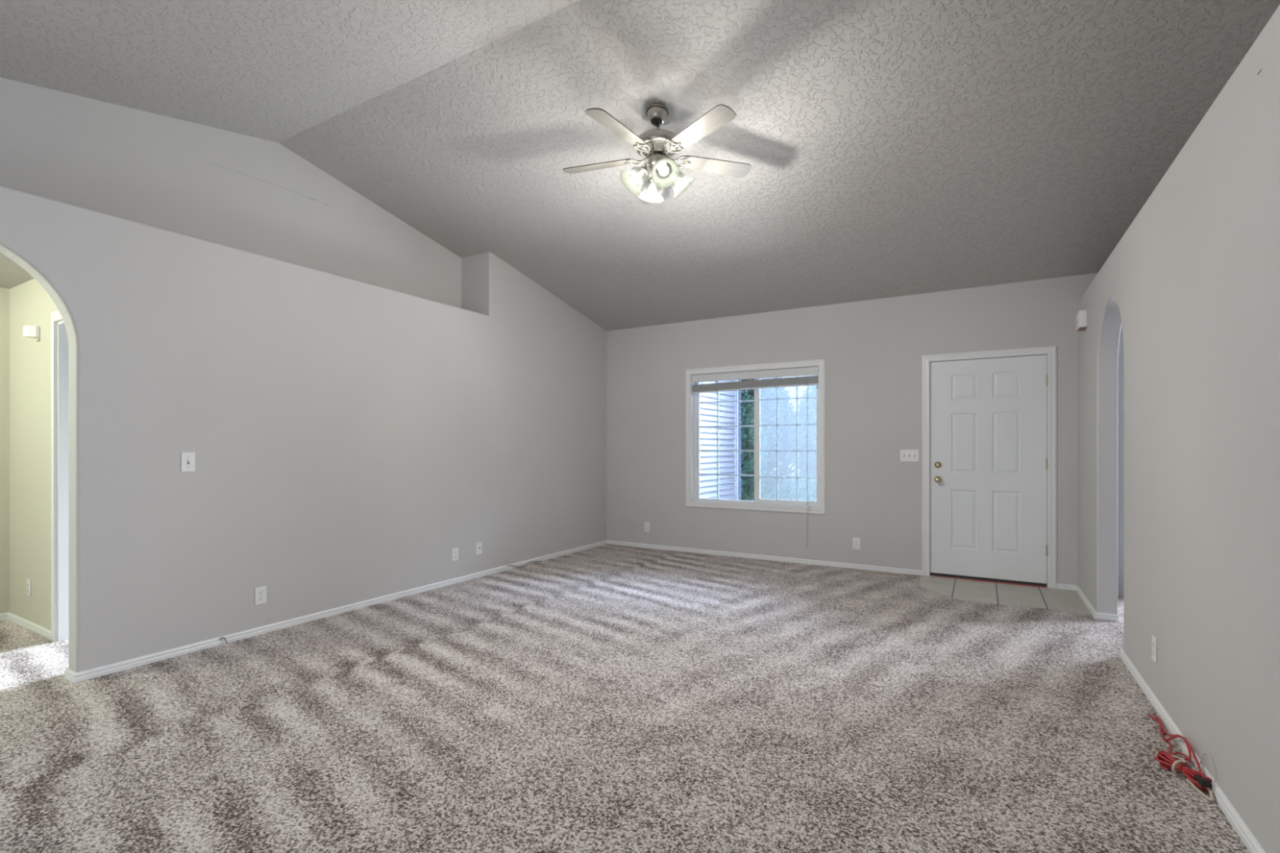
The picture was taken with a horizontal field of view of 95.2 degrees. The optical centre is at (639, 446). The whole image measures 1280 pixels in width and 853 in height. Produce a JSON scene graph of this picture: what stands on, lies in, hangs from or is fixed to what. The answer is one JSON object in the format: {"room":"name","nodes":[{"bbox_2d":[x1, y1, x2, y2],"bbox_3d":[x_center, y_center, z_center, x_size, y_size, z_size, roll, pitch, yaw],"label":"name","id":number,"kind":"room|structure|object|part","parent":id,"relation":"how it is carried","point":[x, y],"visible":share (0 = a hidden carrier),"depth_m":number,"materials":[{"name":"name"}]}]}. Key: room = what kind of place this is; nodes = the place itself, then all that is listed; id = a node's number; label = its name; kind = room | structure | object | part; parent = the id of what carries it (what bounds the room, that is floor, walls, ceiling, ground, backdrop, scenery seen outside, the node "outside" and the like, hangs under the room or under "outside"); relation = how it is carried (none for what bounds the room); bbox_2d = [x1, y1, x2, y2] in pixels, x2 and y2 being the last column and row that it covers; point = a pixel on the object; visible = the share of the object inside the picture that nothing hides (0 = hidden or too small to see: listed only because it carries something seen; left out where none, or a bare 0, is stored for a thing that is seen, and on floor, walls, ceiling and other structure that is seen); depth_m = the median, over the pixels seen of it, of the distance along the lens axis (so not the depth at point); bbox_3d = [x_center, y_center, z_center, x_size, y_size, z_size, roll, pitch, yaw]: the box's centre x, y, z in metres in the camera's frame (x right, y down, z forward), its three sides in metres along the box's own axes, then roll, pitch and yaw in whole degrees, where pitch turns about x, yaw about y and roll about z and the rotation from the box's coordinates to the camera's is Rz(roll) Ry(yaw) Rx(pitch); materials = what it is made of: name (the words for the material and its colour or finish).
{"room":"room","nodes":[
{"label":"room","id":0,"kind":"room"},
{"bbox_2d":[0,287,8,613],"bbox_3d":[-5.289,0.047,3.023,0.100,2.486,2.804,0,0,30],"label":"wall","id":1,"kind":"structure","parent":0,"point":[4,292],"depth_m":4.18,"materials":[{"name":"paint"}]},
{"bbox_2d":[0,612,51,639],"bbox_3d":[-4.864,1.221,2.775,0.883,0.058,2.804,0,0,30],"label":"baseboard","id":2,"kind":"structure","parent":1,"relation":"attached to","point":[38,629],"depth_m":3.99,"materials":[{"name":"white wood"}]},
{"bbox_2d":[0,252,33,288],"bbox_3d":[-4.538,-1.166,2.529,1.895,0.060,2.905,0,0,30],"label":"ceiling","id":3,"kind":"structure","parent":0,"point":[11,274],"depth_m":3.86,"materials":[{"name":"grey paint"}]},
{"bbox_2d":[8,278,62,640],"bbox_3d":[-3.777,0.047,3.836,1.896,2.486,0.120,0,0,30],"label":"wall","id":4,"kind":"structure","parent":0,"point":[29,304],"depth_m":3.98,"materials":[{"name":"paint"}]},
{"bbox_2d":[26,578,31,596],"bbox_3d":[-4.179,0.964,3.995,0.072,0.116,0.008,0,0,30],"label":"electrical outlet","id":5,"kind":"object","parent":4,"relation":"attached to","point":[28,581],"visible":1,"depth_m":3.99,"materials":[{"name":"plastic"}]},
{"bbox_2d":[22,325,39,341],"bbox_3d":[-4.045,-0.751,3.885,0.090,0.097,0.064,0,0,30],"label":"sensor","id":6,"kind":"object","parent":4,"relation":"attached to","point":[29,331],"visible":1,"depth_m":3.87,"materials":[{"name":"plastic"}]},
{"bbox_2d":[51,310,62,641],"bbox_3d":[-3.394,0.189,3.532,0.896,2.103,0.018,0,0,30],"label":"trim","id":7,"kind":"structure","parent":4,"relation":"attached to","point":[56,317],"depth_m":3.73,"materials":[{"name":"white wood"}]},
{"bbox_2d":[57,320,68,641],"bbox_3d":[-3.358,0.223,3.595,0.759,2.034,0.124,0,0,30],"label":"trim","id":8,"kind":"structure","parent":4,"relation":"attached to","point":[63,344],"depth_m":3.74,"materials":[{"name":"white wood"}]},
{"bbox_2d":[0,77,606,672],"bbox_3d":[-2.552,-0.500,4.313,0.510,3.580,7.788,0,0,30],"label":"wall","id":9,"kind":"structure","parent":0,"point":[346,436],"depth_m":3.99,"materials":[{"name":"paint"}]},
{"bbox_2d":[181,452,195,471],"bbox_3d":[-2.712,0.093,3.513,0.016,0.116,0.072,0,0,30],"label":"light switch","id":10,"kind":"object","parent":9,"relation":"attached to","point":[188,459],"visible":1,"depth_m":3.51,"materials":[{"name":"plastic"}]},
{"bbox_2d":[254,586,266,605],"bbox_3d":[-2.509,0.986,3.871,0.008,0.116,0.072,0,0,30],"label":"electrical outlet","id":11,"kind":"object","parent":9,"relation":"attached to","point":[260,593],"visible":1,"depth_m":3.87,"materials":[{"name":"plastic"}]},
{"bbox_2d":[257,595,263,600],"bbox_3d":[-2.509,1.006,3.870,0.005,0.034,0.034,0,0,30],"label":"receptacle","id":12,"kind":"object","parent":11,"relation":"attached to","point":[260,597],"depth_m":3.87,"materials":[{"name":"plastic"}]},
{"bbox_2d":[257,590,263,595],"bbox_3d":[-2.509,0.967,3.870,0.005,0.034,0.034,0,0,30],"label":"receptacle","id":13,"kind":"object","parent":11,"relation":"attached to","point":[260,592],"depth_m":3.87,"materials":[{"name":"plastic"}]},
{"bbox_2d":[452,547,458,561],"bbox_3d":[-1.675,0.979,5.303,0.008,0.116,0.072,0,0,30],"label":"electrical outlet","id":14,"kind":"object","parent":9,"relation":"attached to","point":[455,551],"visible":1,"depth_m":5.30,"materials":[{"name":"plastic"}]},
{"bbox_2d":[475,542,481,555],"bbox_3d":[-1.526,0.965,5.552,0.015,0.116,0.072,0,0,30],"label":"cable plate","id":15,"kind":"object","parent":9,"relation":"attached to","point":[478,545],"visible":1,"depth_m":5.55,"materials":[{"name":"plastic"}]},
{"bbox_2d":[64,540,922,683],"bbox_3d":[-0.184,1.221,4.385,3.766,0.058,5.080,0,0,30],"label":"baseboard","id":16,"kind":"structure","parent":9,"relation":"attached to","point":[73,677],"depth_m":4.64,"materials":[{"name":"white wood"}]},
{"bbox_2d":[0,544,1249,852],"bbox_3d":[0.669,1.270,4.528,11.000,0.060,11.700,0,0,30],"label":"floor","id":17,"kind":"structure","parent":0,"point":[602,699],"depth_m":2.53,"materials":[{"name":"carpet"}]},
{"bbox_2d":[506,560,542,567],"bbox_3d":[-1.192,1.215,6.086,0.032,0.050,0.521,0,0,30],"label":"cable","id":18,"kind":"object","parent":17,"relation":"on","point":[533,561],"visible":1,"depth_m":6.04,"materials":[{"name":"black plastic"}]},
{"bbox_2d":[610,545,634,548],"bbox_3d":[-0.217,1.237,7.231,0.290,0.006,0.100,0,0,30],"label":"floor vent","id":19,"kind":"object","parent":17,"relation":"in","point":[619,546],"visible":1,"depth_m":7.23,"materials":[{"name":"metal"}]},
{"bbox_2d":[866,571,903,577],"bbox_3d":[2.380,1.237,5.679,0.320,0.006,0.090,0,0,30],"label":"floor vent","id":20,"kind":"object","parent":17,"relation":"in","point":[868,572],"visible":1,"depth_m":5.68,"materials":[{"name":"metal"}]},
{"bbox_2d":[1147,713,1215,801],"bbox_3d":[2.146,1.181,2.381,0.145,0.125,0.766,0,0,30],"label":"extension cord","id":21,"kind":"object","parent":17,"relation":"on","point":[1169,760],"visible":0.99,"depth_m":2.20,"materials":[{"name":"red plastic"}]},
{"bbox_3d":[2.064,1.210,2.244,0.067,0.068,0.150,0,0,30],"label":"tie cord","id":22,"kind":"part","parent":21,"relation":"part of","materials":[{"name":"plastic"}]},
{"bbox_3d":[2.042,1.227,2.152,0.051,0.025,0.266,0,0,30],"label":"pale cord","id":23,"kind":"part","parent":21,"relation":"part of","materials":[{"name":"white plastic"}]},
{"bbox_2d":[0,0,1279,331],"bbox_3d":[-0.127,-1.925,2.844,6.200,0.970,7.988,0,0,30],"label":"ceiling","id":24,"kind":"structure","parent":0,"point":[891,148],"depth_m":3.58,"materials":[{"name":"grey paint"}]},
{"bbox_2d":[562,102,751,203],"bbox_3d":[0.081,-1.837,3.608,1.227,0.544,1.177,0,0,36],"label":"ceiling fan","id":25,"kind":"object","parent":24,"relation":"hanging from","point":[657,145],"visible":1,"depth_m":3.58,"materials":[{"name":"silver metal"}]},
{"bbox_3d":[-0.272,-1.810,3.774,0.475,0.006,0.132,0,12,18],"label":"blade","id":26,"kind":"part","parent":25,"relation":"part of","materials":[{"name":"white wood"}]},
{"bbox_3d":[-0.126,-1.810,3.324,0.132,0.006,0.475,15,9,35],"label":"blade","id":27,"kind":"part","parent":25,"relation":"part of","materials":[{"name":"white wood"}]},
{"bbox_3d":[-0.040,-1.647,3.611,0.166,0.165,0.172,0,0,0],"label":"lamp shade","id":28,"kind":"part","parent":25,"relation":"part of","materials":[{"name":"white glass"}]},
{"bbox_3d":[-0.016,-1.671,3.619,0.079,0.081,0.060,0,0,0],"label":"bulb","id":29,"kind":"part","parent":25,"relation":"part of","materials":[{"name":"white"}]},
{"bbox_3d":[0.072,-1.647,3.801,0.172,0.165,0.166,0,0,0],"label":"lamp shade","id":30,"kind":"part","parent":25,"relation":"part of","materials":[{"name":"white glass"}]},
{"bbox_3d":[0.111,-1.810,4.053,0.132,0.006,0.475,-12,0,0],"label":"blade","id":31,"kind":"part","parent":25,"relation":"part of","materials":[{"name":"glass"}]},
{"bbox_3d":[0.111,-1.837,3.650,0.200,0.022,0.200,0,0,0],"label":"vent shadow plate","id":32,"kind":"part","parent":25,"relation":"part of","materials":[{"name":"metal"}]},
{"bbox_3d":[0.142,-1.671,3.523,0.060,0.081,0.079,0,0,0],"label":"bulb","id":33,"kind":"part","parent":25,"relation":"part of","materials":[{"name":"white glass"}]},
{"bbox_3d":[0.150,-1.647,3.499,0.172,0.165,0.166,0,0,0],"label":"lamp shade","id":34,"kind":"part","parent":25,"relation":"part of","materials":[{"name":"white glass"}]},
{"bbox_3d":[0.262,-1.647,3.689,0.166,0.165,0.172,0,0,0],"label":"lamp shade","id":35,"kind":"part","parent":25,"relation":"part of","materials":[{"name":"white glass"}]},
{"bbox_3d":[0.348,-1.810,3.324,0.132,0.006,0.475,15,-9,-35],"label":"blade","id":36,"kind":"part","parent":25,"relation":"part of","materials":[{"name":"white wood"}]},
{"bbox_3d":[0.494,-1.810,3.774,0.475,0.006,0.132,0,-12,-18],"label":"blade","id":37,"kind":"part","parent":25,"relation":"part of","materials":[{"name":"white wood"}]},
{"bbox_2d":[699,379,741,500],"bbox_3d":[-0.681,-0.030,8.784,4.026,3.040,1.702,0,0,30],"label":"wall","id":38,"kind":"structure","parent":0,"point":[726,411],"depth_m":7.86,"materials":[{"name":"plastic"}]},
{"bbox_2d":[606,272,1124,595],"bbox_3d":[1.836,-0.142,6.236,6.200,2.865,0.150,0,0,30],"label":"wall","id":39,"kind":"structure","parent":0,"point":[873,351],"depth_m":5.99,"materials":[{"name":"paint"}]},
{"bbox_2d":[644,521,649,532],"bbox_3d":[0.086,0.983,7.162,0.072,0.116,0.008,0,0,30],"label":"electrical outlet","id":40,"kind":"object","parent":39,"relation":"attached to","point":[646,524],"visible":1,"depth_m":7.16,"materials":[{"name":"plastic"}]},
{"bbox_2d":[685,359,825,514],"bbox_3d":[1.270,-0.102,6.554,1.608,1.621,0.169,0,0,30],"label":"window","id":41,"kind":"structure","parent":39,"relation":"in","point":[818,507],"depth_m":6.54,"materials":[{"name":"white plastic"}]},
{"bbox_3d":[1.012,-0.090,6.778,0.740,1.449,0.022,0,0,30],"label":"fixed sash","id":42,"kind":"part","parent":41,"relation":"part of","materials":[{"name":"white plastic"}]},
{"bbox_2d":[691,366,817,548],"bbox_3d":[1.243,0.118,6.507,1.458,1.913,0.083,0,0,30],"label":"window blind","id":43,"kind":"object","parent":41,"relation":"attached to","point":[802,380],"visible":0.99,"depth_m":6.45,"materials":[{"name":"plastic"}]},
{"bbox_3d":[1.251,-0.645,6.521,1.448,0.038,0.042,0,0,30],"label":"rail","id":44,"kind":"part","parent":43,"relation":"part of","materials":[{"name":"plastic"}]},
{"bbox_3d":[1.771,0.142,6.164,0.019,1.795,0.033,0,0,-21],"label":"lift cord","id":45,"kind":"part","parent":43,"relation":"part of","materials":[{"name":"white fabric"}]},
{"bbox_3d":[1.595,-0.097,6.407,0.708,1.437,0.020,0,0,30],"label":"sliding sash","id":46,"kind":"part","parent":41,"relation":"part of","materials":[{"name":"white plastic"}]},
{"bbox_2d":[853,537,860,549],"bbox_3d":[2.197,0.983,5.934,0.072,0.116,0.008,0,0,30],"label":"electrical outlet","id":47,"kind":"object","parent":39,"relation":"attached to","point":[856,541],"visible":1,"depth_m":5.93,"materials":[{"name":"plastic"}]},
{"bbox_2d":[900,449,918,462],"bbox_3d":[2.619,0.088,5.684,0.164,0.116,0.016,0,0,30],"label":"light switch","id":48,"kind":"object","parent":39,"relation":"attached to","point":[906,455],"visible":1,"depth_m":5.68,"materials":[{"name":"plastic"}]},
{"bbox_2d":[922,345,1057,588],"bbox_3d":[3.200,0.190,5.406,1.060,2.140,0.213,0,0,30],"label":"door","id":49,"kind":"structure","parent":39,"relation":"in","point":[989,417],"depth_m":5.35,"materials":[{"name":"paint"}]},
{"bbox_3d":[2.822,0.312,5.542,0.062,0.062,0.069,0,0,30],"label":"knob","id":50,"kind":"part","parent":49,"relation":"part of","materials":[{"name":"gold metal"}]},
{"bbox_2d":[919,575,1092,614],"bbox_3d":[3.025,1.239,4.956,1.207,0.006,0.866,0,0,30],"label":"floor tile","id":51,"kind":"structure","parent":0,"point":[997,593],"depth_m":4.91,"materials":[{"name":"beige tile"}]},
{"bbox_2d":[1077,4,1279,852],"bbox_3d":[1.907,0.021,1.718,0.121,2.538,7.788,0,0,30],"label":"wall","id":52,"kind":"structure","parent":0,"point":[1192,285],"depth_m":2.20,"materials":[{"name":"paint"}]},
{"bbox_2d":[1075,310,1087,331],"bbox_3d":[3.530,-1.007,4.674,0.050,0.136,0.170,0,0,30],"label":"door chime","id":53,"kind":"object","parent":52,"relation":"attached to","point":[1082,316],"visible":1,"depth_m":4.61,"materials":[{"name":"plastic"}]},
{"bbox_2d":[1077,326,1086,331],"bbox_3d":[3.530,-0.941,4.673,0.040,0.004,0.156,0,0,30],"label":"grille","id":54,"kind":"object","parent":53,"relation":"attached to","point":[1079,328],"depth_m":4.65,"materials":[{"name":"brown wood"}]},
{"bbox_2d":[1056,583,1118,622],"bbox_3d":[3.511,1.221,4.621,0.151,0.058,0.982,0,0,23],"label":"baseboard","id":55,"kind":"structure","parent":52,"relation":"attached to","point":[1098,615],"depth_m":4.41,"materials":[{"name":"white wood"}]},
{"bbox_2d":[1151,635,1156,663],"bbox_3d":[2.467,0.972,2.806,0.008,0.116,0.072,0,0,30],"label":"electrical outlet","id":56,"kind":"object","parent":52,"relation":"attached to","point":[1153,639],"visible":1,"depth_m":2.80,"materials":[{"name":"plastic"}]},
{"bbox_2d":[1120,649,1265,852],"bbox_3d":[1.416,1.221,0.885,0.135,0.058,5.853,0,0,30],"label":"baseboard","id":57,"kind":"structure","parent":52,"relation":"attached to","point":[1251,842],"depth_m":2.17,"materials":[{"name":"white wood"}]},
{"label":"outside","id":58,"kind":"structure","parent":0,"visible":0},
{"bbox_2d":[743,475,795,500],"bbox_3d":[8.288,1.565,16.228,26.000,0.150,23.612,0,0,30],"label":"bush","id":59,"kind":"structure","parent":58,"point":[766,495],"depth_m":18.62,"materials":[{"name":"green plant"}]},
{"bbox_2d":[740,390,769,500],"bbox_3d":[1.990,0.169,11.647,1.344,2.650,1.273,0,0,30],"label":"conifer tree","id":60,"kind":"object","parent":59,"relation":"on","point":[748,468],"visible":0.16,"depth_m":11.34,"materials":[{"name":"teal plant"}]},
{"bbox_2d":[740,377,795,501],"bbox_3d":[2.777,-0.327,14.444,2.155,3.640,2.180,0,0,30],"label":"leafy tree","id":61,"kind":"object","parent":59,"relation":"on","point":[767,407],"visible":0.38,"depth_m":13.83,"materials":[{"name":"green plant"}]},
{"bbox_2d":[768,470,816,501],"bbox_3d":[2.927,0.967,10.902,1.064,1.068,1.039,0,0,30],"label":"shrub","id":62,"kind":"object","parent":59,"relation":"on","point":[788,488],"visible":0.38,"depth_m":10.68,"materials":[{"name":"teal plant"}]},
{"bbox_2d":[786,385,816,481],"bbox_3d":[4.338,-0.186,12.091,2.434,3.358,2.452,0,0,30],"label":"leafy tree","id":63,"kind":"object","parent":59,"relation":"on","point":[802,429],"visible":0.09,"depth_m":11.94,"materials":[{"name":"green plant"}]}
]}

